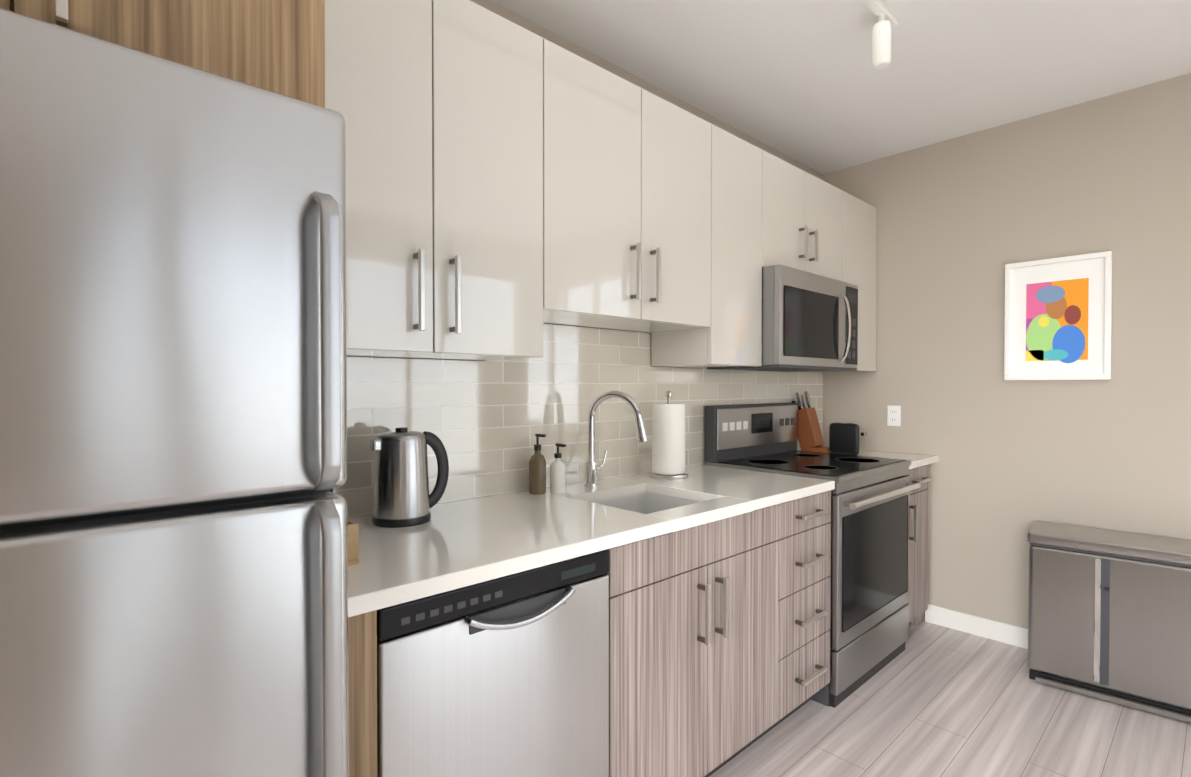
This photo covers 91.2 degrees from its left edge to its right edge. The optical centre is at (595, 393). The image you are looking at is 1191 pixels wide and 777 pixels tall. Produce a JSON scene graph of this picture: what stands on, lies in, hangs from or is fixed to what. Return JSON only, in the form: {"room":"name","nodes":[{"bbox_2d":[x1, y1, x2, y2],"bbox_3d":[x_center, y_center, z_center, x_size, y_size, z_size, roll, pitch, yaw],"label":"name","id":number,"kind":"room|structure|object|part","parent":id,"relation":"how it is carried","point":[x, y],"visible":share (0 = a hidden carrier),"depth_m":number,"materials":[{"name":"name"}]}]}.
{"room":"kitchen","nodes":[
{"label":"kitchen","id":0,"kind":"room"},
{"bbox_2d":[347,0,822,516],"bbox_3d":[-1.093,-0.028,1.398,6.940,2.600,0.120,-1,1,-43],"label":"wall","id":1,"kind":"structure","parent":0,"point":[504,12],"depth_m":2.41,"materials":[{"name":"beige paint"}]},
{"bbox_2d":[0,0,324,107],"bbox_3d":[-0.958,-0.755,0.971,0.790,0.575,0.646,-1,1,-43],"label":"upper cabinet","id":2,"kind":"object","parent":1,"relation":"attached to","point":[277,46],"visible":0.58,"depth_m":0.93,"materials":[{"name":"brown laminate"}]},
{"bbox_2d":[325,0,542,360],"bbox_3d":[-0.507,-0.578,1.589,0.710,0.945,0.356,-1,1,-43],"label":"upper cabinet","id":3,"kind":"object","parent":1,"relation":"attached to","point":[437,105],"visible":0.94,"depth_m":1.50,"materials":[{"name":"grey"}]},
{"bbox_2d":[333,324,822,516],"bbox_3d":[0.256,0.041,2.559,3.137,0.602,0.010,-1,1,-43],"label":"tile backsplash","id":4,"kind":"structure","parent":1,"relation":"attached to","point":[484,422],"depth_m":2.12,"materials":[{"name":"beige tile"}]},
{"bbox_2d":[543,38,710,332],"bbox_3d":[0.058,-0.656,2.111,0.830,0.800,0.356,-1,1,-43],"label":"upper cabinet","id":5,"kind":"object","parent":1,"relation":"attached to","point":[626,205],"visible":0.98,"depth_m":1.96,"materials":[{"name":"grey"}]},
{"bbox_2d":[651,124,761,367],"bbox_3d":[0.485,-0.589,2.535,0.370,0.945,0.315,-1,1,-43],"label":"upper cabinet","id":6,"kind":"object","parent":1,"relation":"attached to","point":[731,336],"visible":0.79,"depth_m":2.41,"materials":[{"name":"grey"}]},
{"bbox_2d":[707,150,857,371],"bbox_3d":[0.952,-0.591,2.880,0.785,0.950,0.444,-1,1,-43],"label":"upper cabinet","id":7,"kind":"object","parent":1,"relation":"attached to","point":[809,310],"visible":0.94,"depth_m":2.71,"materials":[{"name":"grey"}]},
{"bbox_2d":[707,264,857,371],"bbox_3d":[0.954,-0.336,2.881,0.782,0.439,0.439,-1,1,-43],"label":"microwave","id":8,"kind":"object","parent":7,"relation":"in","point":[810,320],"depth_m":2.66,"materials":[{"name":"silver metal"}]},
{"bbox_2d":[806,191,876,371],"bbox_3d":[1.359,-0.599,3.344,0.442,0.945,0.315,-1,1,-43],"label":"upper cabinet","id":9,"kind":"object","parent":1,"relation":"attached to","point":[859,260],"visible":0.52,"depth_m":3.25,"materials":[{"name":"grey"}]},
{"bbox_2d":[491,0,1190,173],"bbox_3d":[0.103,-1.372,0.090,6.940,0.120,3.640,-1,1,-43],"label":"ceiling","id":10,"kind":"structure","parent":0,"point":[805,82],"depth_m":2.33,"materials":[{"name":"paint"}]},
{"bbox_2d":[861,0,897,69],"bbox_3d":[0.584,-1.231,1.647,1.320,0.196,0.060,-1,1,-43],"label":"track spotlight","id":11,"kind":"object","parent":10,"relation":"attached to","point":[881,35],"visible":1,"depth_m":2.00,"materials":[{"name":"white plastic"}]},
{"bbox_2d":[709,621,1190,776],"bbox_3d":[0.103,1.348,0.123,6.940,0.120,3.640,-1,1,-43],"label":"floor","id":12,"kind":"structure","parent":0,"point":[932,700],"depth_m":2.19,"materials":[{"name":"grey wood"}]},
{"bbox_2d":[0,8,377,776],"bbox_3d":[-0.876,0.420,0.960,0.856,1.715,0.820,-1,1,-43],"label":"refrigerator","id":13,"kind":"object","parent":12,"relation":"on","point":[172,438],"depth_m":0.76,"materials":[{"name":"grey metal"}]},
{"bbox_3d":[-0.650,0.835,1.295,0.076,0.878,0.642,-1,1,-43],"label":"fridge surround filler panel","id":14,"kind":"part","parent":13,"relation":"part of","materials":[{"name":"brown wood"}]},
{"bbox_2d":[377,549,608,776],"bbox_3d":[-0.383,0.833,1.504,0.592,0.876,0.644,-1,1,-43],"label":"dishwasher","id":15,"kind":"object","parent":12,"relation":"on","point":[506,676],"visible":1,"depth_m":1.26,"materials":[{"name":"grey metal"}]},
{"bbox_2d":[605,504,777,776],"bbox_3d":[0.136,0.826,1.995,0.830,0.878,0.683,-1,1,-43],"label":"base cabinet","id":16,"kind":"object","parent":12,"relation":"on","point":[693,651],"visible":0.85,"depth_m":1.72,"materials":[{"name":"grey"}]},
{"bbox_2d":[347,449,938,616],"bbox_3d":[0.478,0.446,2.325,3.137,0.201,0.657,-1,1,-43],"label":"countertop","id":17,"kind":"structure","parent":16,"relation":"on","point":[452,545],"depth_m":1.59,"materials":[{"name":"white stone"}]},
{"bbox_2d":[347,519,358,565],"bbox_3d":[-0.582,0.317,1.249,0.098,0.085,0.140,-1,1,-43],"label":"caddy","id":18,"kind":"object","parent":17,"relation":"on","point":[353,540],"visible":0.06,"depth_m":1.22,"materials":[{"name":"beige wood"}]},
{"bbox_2d":[370,427,448,527],"bbox_3d":[-0.517,0.225,1.634,0.223,0.259,0.156,-1,1,-43],"label":"kettle","id":19,"kind":"object","parent":17,"relation":"on","point":[403,497],"visible":1,"depth_m":1.56,"materials":[{"name":"silver metal"}]},
{"bbox_2d":[529,434,545,494],"bbox_3d":[-0.199,0.245,2.038,0.060,0.208,0.070,-1,1,-43],"label":"soap bottle","id":20,"kind":"object","parent":17,"relation":"on","point":[537,473],"visible":1,"depth_m":2.02,"materials":[{"name":"brown"}]},
{"bbox_2d":[550,443,565,492],"bbox_3d":[-0.129,0.264,2.068,0.056,0.171,0.068,-1,1,-43],"label":"soap bottle","id":21,"kind":"object","parent":17,"relation":"on","point":[557,475],"visible":1,"depth_m":2.05,"materials":[{"name":"white plastic"}]},
{"bbox_2d":[584,391,647,487],"bbox_3d":[0.070,0.169,2.135,0.123,0.358,0.238,-1,1,-43],"label":"faucet","id":22,"kind":"object","parent":17,"relation":"on","point":[592,468],"visible":0.98,"depth_m":2.16,"materials":[{"name":"silver metal"}]},
{"bbox_2d":[649,391,687,478],"bbox_3d":[0.304,0.167,2.421,0.160,0.355,0.160,-1,1,-43],"label":"paper towel holder","id":23,"kind":"object","parent":17,"relation":"on","point":[668,439],"visible":1,"depth_m":2.36,"materials":[{"name":"white paper"}]},
{"bbox_2d":[791,391,830,452],"bbox_3d":[1.219,0.161,3.289,0.100,0.346,0.221,-1,1,-43],"label":"knife block","id":24,"kind":"object","parent":17,"relation":"on","point":[809,436],"visible":0.85,"depth_m":3.27,"materials":[{"name":"brown wood"}]},
{"bbox_2d":[829,422,866,455],"bbox_3d":[1.354,0.247,3.137,0.080,0.177,0.178,-1,1,-43],"label":"toaster","id":25,"kind":"object","parent":17,"relation":"on","point":[844,438],"visible":0.94,"depth_m":3.11,"materials":[{"name":"black plastic"}]},
{"bbox_2d":[757,490,830,739],"bbox_3d":[0.588,0.821,2.414,0.402,0.878,0.683,-1,1,-43],"label":"drawers","id":26,"kind":"object","parent":12,"relation":"on","point":[804,567],"visible":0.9,"depth_m":2.17,"materials":[{"name":"grey"}]},
{"bbox_2d":[705,403,920,707],"bbox_3d":[1.045,0.658,2.796,0.779,1.195,0.706,-1,1,-43],"label":"range","id":27,"kind":"object","parent":12,"relation":"on","point":[870,557],"visible":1,"depth_m":2.60,"materials":[{"name":"grey metal"}]},
{"bbox_2d":[907,465,931,625],"bbox_3d":[1.476,0.811,3.236,0.440,0.878,0.683,-1,1,-43],"label":"base cabinet","id":28,"kind":"object","parent":12,"relation":"on","point":[918,587],"visible":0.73,"depth_m":3.00,"materials":[{"name":"grey"}]},
{"bbox_2d":[1027,521,1190,722],"bbox_3d":[2.203,0.934,2.471,0.588,0.650,0.320,1,1,41],"label":"storage cabinet","id":29,"kind":"object","parent":12,"relation":"on","point":[1109,615],"visible":1,"depth_m":2.39,"materials":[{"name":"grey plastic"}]},
{"bbox_2d":[822,73,1190,628],"bbox_3d":[2.605,-0.040,2.423,0.120,2.600,3.400,-1,1,-43],"label":"wall","id":30,"kind":"structure","parent":0,"point":[962,221],"depth_m":2.88,"materials":[{"name":"beige paint"}]},
{"bbox_2d":[887,405,900,425],"bbox_3d":[1.693,0.128,3.310,0.010,0.116,0.072,-1,1,-43],"label":"electrical outlet plate","id":31,"kind":"object","parent":30,"relation":"attached to","point":[893,415],"visible":1,"depth_m":3.31,"materials":[{"name":"white plastic"}]},
{"bbox_2d":[925,604,1027,648],"bbox_3d":[2.757,1.213,2.172,0.013,0.100,2.797,-1,1,-43],"label":"baseboard","id":32,"kind":"structure","parent":30,"relation":"attached to","point":[1010,634],"depth_m":3.01,"materials":[{"name":"white wood"}]},
{"bbox_2d":[1004,251,1111,379],"bbox_3d":[2.177,-0.350,2.763,0.026,0.576,0.400,-1,1,-43],"label":"picture frame","id":33,"kind":"object","parent":30,"relation":"attached to","point":[1058,319],"visible":1,"depth_m":2.75,"materials":[{"name":"white"}]}
]}

